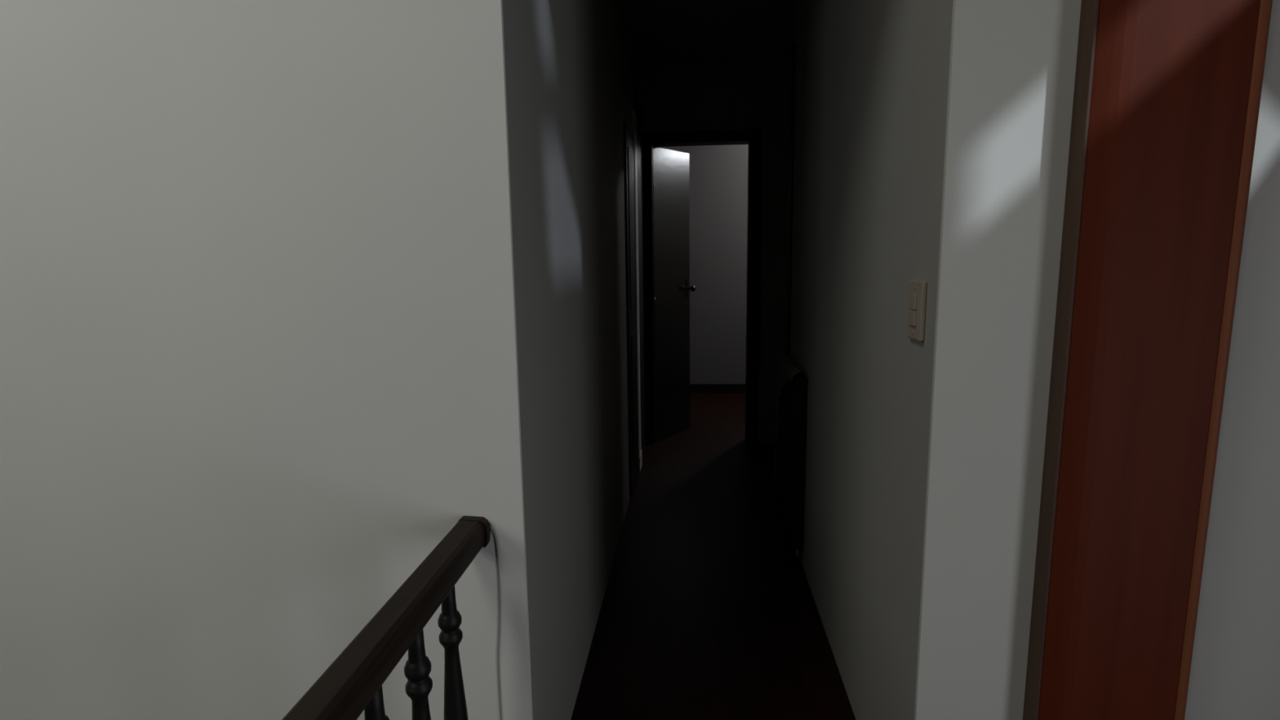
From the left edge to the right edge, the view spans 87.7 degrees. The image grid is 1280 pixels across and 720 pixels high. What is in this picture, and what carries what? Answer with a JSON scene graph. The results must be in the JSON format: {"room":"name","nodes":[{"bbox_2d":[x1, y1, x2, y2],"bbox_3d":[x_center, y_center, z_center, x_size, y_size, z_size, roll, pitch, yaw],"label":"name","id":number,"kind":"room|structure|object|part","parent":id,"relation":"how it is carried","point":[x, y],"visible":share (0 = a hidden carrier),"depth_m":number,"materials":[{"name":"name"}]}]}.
{"room":"upstairs hallway landing","nodes":[
{"label":"upstairs hallway landing","id":0,"kind":"room"},
{"bbox_2d":[502,0,639,719],"bbox_3d":[-0.183,-0.394,3.148,0.120,2.820,3.508,0,9,5],"label":"wall","id":1,"kind":"structure","parent":0,"point":[572,67],"depth_m":2.05,"materials":[{"name":"paint"}]},
{"bbox_2d":[623,120,638,497],"bbox_3d":[-0.047,-0.275,3.967,0.018,2.110,0.470,0,9,5],"label":"door","id":2,"kind":"structure","parent":1,"relation":"in","point":[628,136],"depth_m":3.85,"materials":[{"name":"brown wood"}]},
{"bbox_3d":[-0.042,-0.334,3.957,0.008,1.750,0.310,0,9,5],"label":"panel","id":3,"kind":"part","parent":2,"relation":"part of","materials":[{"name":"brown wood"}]},
{"bbox_2d":[631,88,645,471],"bbox_3d":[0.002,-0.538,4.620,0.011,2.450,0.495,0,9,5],"label":"trim","id":4,"kind":"structure","parent":1,"relation":"attached to","point":[637,106],"depth_m":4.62,"materials":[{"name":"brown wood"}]},
{"bbox_2d":[0,0,1279,719],"bbox_3d":[-0.927,0.356,1.539,5.700,7.050,0.012,0,9,5],"label":"wall","id":5,"kind":"structure","parent":0,"point":[258,348],"depth_m":1.43,"materials":[{"name":"paint"}]},
{"bbox_2d":[488,520,501,719],"bbox_3d":[-0.319,0.913,1.565,0.017,1.126,0.008,0,9,5],"label":"cable","id":6,"kind":"object","parent":5,"relation":"attached to","point":[488,521],"visible":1,"depth_m":1.51,"materials":[{"name":"grey plastic"}]},
{"bbox_2d":[1022,0,1272,719],"bbox_3d":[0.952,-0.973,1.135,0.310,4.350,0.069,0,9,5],"label":"door","id":7,"kind":"structure","parent":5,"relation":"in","point":[1167,93],"depth_m":1.26,"materials":[{"name":"brown wood"}]},
{"bbox_2d":[659,144,748,383],"bbox_3d":[0.805,-0.967,6.759,4.100,2.820,0.100,0,9,5],"label":"wall","id":8,"kind":"structure","parent":0,"point":[718,174],"depth_m":6.71,"materials":[{"name":"paint"}]},
{"bbox_2d":[689,383,745,392],"bbox_3d":[0.768,0.292,6.900,4.000,0.090,0.015,0,9,5],"label":"baseboard","id":9,"kind":"structure","parent":8,"relation":"attached to","point":[694,388],"depth_m":6.89,"materials":[{"name":"brown wood"}]},
{"bbox_2d":[621,0,795,65],"bbox_3d":[0.498,-2.032,3.958,4.350,0.150,5.540,0,9,5],"label":"ceiling","id":10,"kind":"structure","parent":0,"point":[663,32],"depth_m":3.95,"materials":[{"name":"paint"}]},
{"bbox_2d":[570,392,855,719],"bbox_3d":[0.555,0.844,4.300,4.000,0.200,5.540,0,9,5],"label":"floor","id":11,"kind":"structure","parent":0,"point":[707,612],"depth_m":2.73,"materials":[{"name":"brown wood"}]},
{"bbox_2d":[777,372,808,568],"bbox_3d":[0.716,0.468,3.212,0.072,0.872,0.562,0,9,5],"label":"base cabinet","id":12,"kind":"object","parent":11,"relation":"on","point":[793,407],"visible":0.83,"depth_m":2.98,"materials":[{"name":"brown wood"}]},
{"bbox_3d":[0.715,0.409,3.341,0.009,0.730,0.260,0,9,5],"label":"cabinet door","id":13,"kind":"part","parent":12,"relation":"part of","materials":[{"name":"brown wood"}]},
{"bbox_3d":[0.693,0.450,3.075,0.009,0.730,0.260,0,9,5],"label":"cabinet door","id":14,"kind":"part","parent":12,"relation":"part of","materials":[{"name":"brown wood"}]},
{"bbox_2d":[640,59,791,444],"bbox_3d":[1.299,-0.674,4.825,2.800,2.820,0.120,0,9,5],"label":"wall","id":15,"kind":"structure","parent":0,"point":[771,79],"depth_m":4.67,"materials":[{"name":"paint"}]},
{"bbox_2d":[652,146,695,439],"bbox_3d":[0.238,-0.493,5.134,0.179,2.172,0.481,6,11,37],"label":"door","id":16,"kind":"structure","parent":15,"relation":"in","point":[671,168],"depth_m":5.11,"materials":[{"name":"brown wood"}]},
{"bbox_3d":[0.376,-0.566,5.274,0.004,0.150,0.035,6,11,37],"label":"lock plate","id":17,"kind":"part","parent":16,"relation":"part of","materials":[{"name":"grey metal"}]},
{"bbox_3d":[0.404,-0.563,5.252,0.070,0.048,0.048,6,11,37],"label":"knob","id":18,"kind":"part","parent":16,"relation":"part of","materials":[{"name":"grey metal"}]},
{"bbox_2d":[641,128,762,444],"bbox_3d":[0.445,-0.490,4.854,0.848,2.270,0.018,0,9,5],"label":"trim","id":19,"kind":"structure","parent":15,"relation":"attached to","point":[756,135],"depth_m":4.80,"materials":[{"name":"brown wood"}]},
{"bbox_2d":[790,0,953,719],"bbox_3d":[0.744,-0.287,2.378,0.120,2.820,2.108,0,9,5],"label":"wall","id":20,"kind":"structure","parent":0,"point":[872,85],"depth_m":1.87,"materials":[{"name":"paint"}]},
{"bbox_2d":[785,44,796,357],"bbox_3d":[0.828,-0.337,3.411,0.142,2.400,0.075,0,9,5],"label":"trim","id":21,"kind":"structure","parent":20,"relation":"attached to","point":[793,49],"depth_m":3.32,"materials":[{"name":"brown wood"}]},
{"bbox_2d":[906,280,927,342],"bbox_3d":[0.600,-0.109,1.451,0.016,0.128,0.088,0,9,5],"label":"light switch","id":22,"kind":"object","parent":20,"relation":"attached to","point":[917,289],"visible":1,"depth_m":1.43,"materials":[{"name":"beige plastic"}]},
{"bbox_3d":[0.520,1.621,-0.714,2.250,0.200,4.580,0,9,5],"label":"floor","id":23,"kind":"structure","parent":0,"visible":0},
{"bbox_2d":[281,515,490,719],"bbox_3d":[-0.524,1.065,-0.411,0.071,0.835,3.979,0,9,5],"label":"stair railing","id":24,"kind":"object","parent":23,"relation":"on","point":[352,685],"visible":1,"depth_m":1.14,"materials":[{"name":"brown wood"}]}
]}

